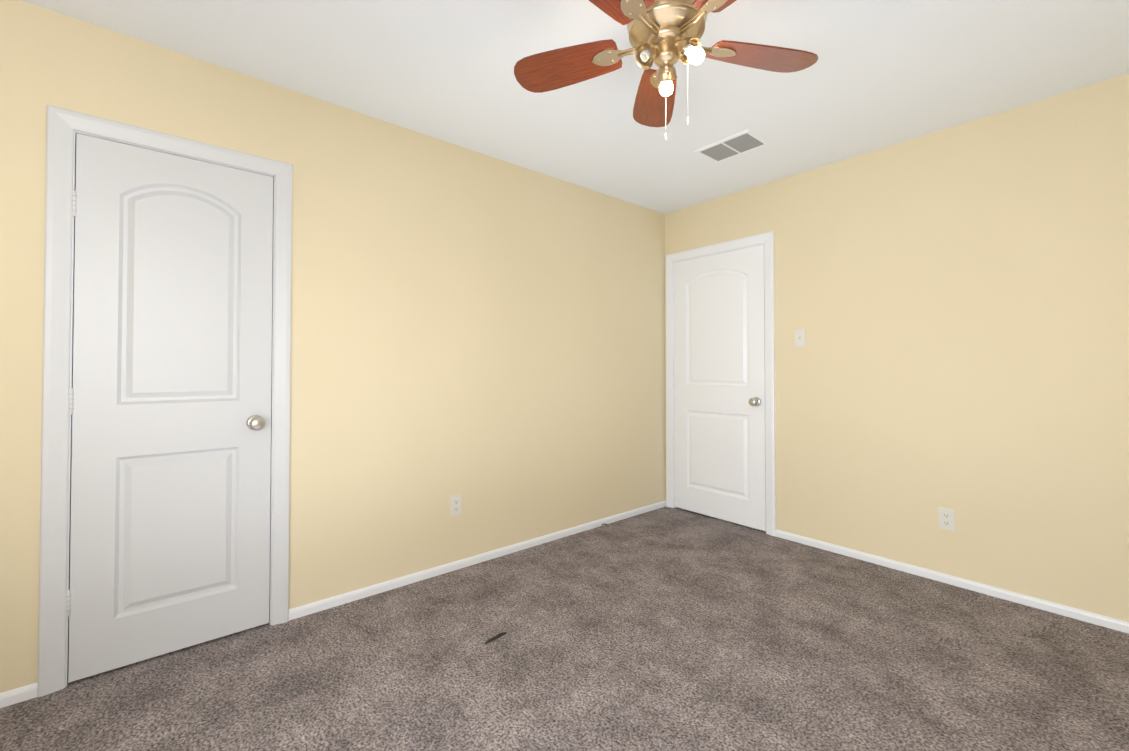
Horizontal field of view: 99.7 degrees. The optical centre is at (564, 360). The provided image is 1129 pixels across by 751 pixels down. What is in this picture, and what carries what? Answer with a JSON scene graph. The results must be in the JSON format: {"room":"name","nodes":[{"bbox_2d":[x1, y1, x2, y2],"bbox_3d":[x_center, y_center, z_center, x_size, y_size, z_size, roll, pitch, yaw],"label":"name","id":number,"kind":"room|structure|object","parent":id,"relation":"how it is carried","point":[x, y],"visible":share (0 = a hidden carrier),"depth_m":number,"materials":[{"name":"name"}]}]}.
{"room":"empty bedroom","nodes":[
{"label":"empty bedroom","id":0,"kind":"room"},
{"bbox_2d":[0,0,665,692],"bbox_3d":[-0.827,-0.027,2.629,4.300,2.440,0.100,1,-1,-40],"label":"wall","id":1,"kind":"structure","parent":0,"point":[484,334],"depth_m":2.50,"materials":[{"name":"paint"}]},
{"bbox_2d":[0,682,37,707],"bbox_3d":[-2.102,1.153,1.456,0.662,0.046,0.012,1,-1,-40],"label":"baseboard","id":2,"kind":"structure","parent":1,"relation":"attached to","point":[17,695],"depth_m":1.64,"materials":[{"name":"white paint"}]},
{"bbox_2d":[37,105,291,696],"bbox_3d":[-1.585,0.139,1.972,0.773,2.090,0.120,1,-1,-40],"label":"door frame","id":3,"kind":"structure","parent":1,"relation":"attached to","point":[64,127],"depth_m":1.73,"materials":[{"name":"white paint"}]},
{"bbox_2d":[66,133,272,682],"bbox_3d":[-1.551,0.169,1.923,0.635,2.004,0.104,1,-1,-40],"label":"closet door","id":4,"kind":"structure","parent":1,"relation":"in","point":[170,401],"depth_m":1.91,"materials":[{"name":"white paint"}]},
{"bbox_2d":[450,494,461,515],"bbox_3d":[-0.620,0.831,2.721,0.070,0.114,0.008,1,-1,-40],"label":"electrical outlet","id":5,"kind":"object","parent":1,"relation":"attached to","point":[455,504],"visible":1,"depth_m":2.72,"materials":[{"name":"white plastic"}]},
{"bbox_2d":[289,500,665,620],"bbox_3d":[-0.206,1.177,3.065,2.765,0.046,0.012,1,-1,-40],"label":"baseboard","id":6,"kind":"structure","parent":1,"relation":"attached to","point":[325,604],"depth_m":2.69,"materials":[{"name":"white paint"}]},
{"bbox_2d":[0,506,1128,750],"bbox_3d":[0.311,1.225,1.347,4.400,0.100,3.500,1,-1,-40],"label":"floor","id":7,"kind":"structure","parent":0,"point":[670,630],"depth_m":1.82,"materials":[{"name":"carpet"}]},
{"bbox_2d":[485,632,505,643],"bbox_3d":[-0.292,1.178,2.022,0.112,0.015,0.016,1,-1,-40],"label":"tuft","id":8,"kind":"object","parent":7,"relation":"on","point":[495,637],"visible":0.98,"depth_m":2.02,"materials":[{"name":"grey"}]},
{"bbox_2d":[22,0,1128,213],"bbox_3d":[0.311,-1.315,1.384,4.400,0.100,3.500,1,-1,-40],"label":"ceiling","id":9,"kind":"structure","parent":0,"point":[879,74],"depth_m":2.06,"materials":[{"name":"white paint"}]},
{"bbox_2d":[514,0,817,140],"bbox_3d":[0.314,-0.987,1.446,0.994,0.554,0.994,1,-1,-40],"label":"fan","id":10,"kind":"object","parent":9,"relation":"hanging from","point":[665,35],"visible":1,"depth_m":1.52,"materials":[{"name":"cherry wood"},{"name":"brushed brass"},{"name":"glass"}]},
{"bbox_2d":[693,129,770,162],"bbox_3d":[0.975,-1.240,2.779,0.250,0.009,0.350,1,-1,-40],"label":"ceiling vent","id":11,"kind":"object","parent":9,"relation":"in","point":[737,144],"visible":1,"depth_m":2.76,"materials":[{"name":"white metal"}]},
{"bbox_2d":[665,74,1128,621],"bbox_3d":[1.950,-0.025,2.756,0.100,2.440,3.500,1,-1,-40],"label":"wall","id":12,"kind":"structure","parent":0,"point":[953,302],"depth_m":2.49,"materials":[{"name":"paint"}]},
{"bbox_2d":[673,244,765,530],"bbox_3d":[1.134,0.193,3.611,0.104,2.004,0.777,1,-1,-40],"label":"entry door","id":13,"kind":"structure","parent":12,"relation":"in","point":[719,469],"depth_m":3.58,"materials":[{"name":"white paint"}]},
{"bbox_2d":[666,231,775,535],"bbox_3d":[1.183,0.163,3.646,0.120,2.090,0.915,1,-1,-40],"label":"door frame","id":14,"kind":"structure","parent":12,"relation":"attached to","point":[766,239],"depth_m":3.33,"materials":[{"name":"white paint"}]},
{"bbox_2d":[795,329,805,346],"bbox_3d":[1.550,-0.144,3.138,0.018,0.114,0.070,1,-1,-40],"label":"light switch","id":15,"kind":"object","parent":12,"relation":"attached to","point":[800,338],"visible":1,"depth_m":3.14,"materials":[{"name":"white plastic"}]},
{"bbox_2d":[938,507,954,530],"bbox_3d":[2.046,0.851,2.548,0.008,0.114,0.070,1,-1,-40],"label":"electrical outlet","id":16,"kind":"object","parent":12,"relation":"attached to","point":[946,518],"visible":1,"depth_m":2.55,"materials":[{"name":"white plastic"}]},
{"bbox_2d":[775,529,1128,633],"bbox_3d":[2.209,1.166,2.348,0.012,0.046,2.369,1,-1,-40],"label":"baseboard","id":17,"kind":"structure","parent":12,"relation":"attached to","point":[1081,615],"depth_m":2.46,"materials":[{"name":"white paint"}]}
]}

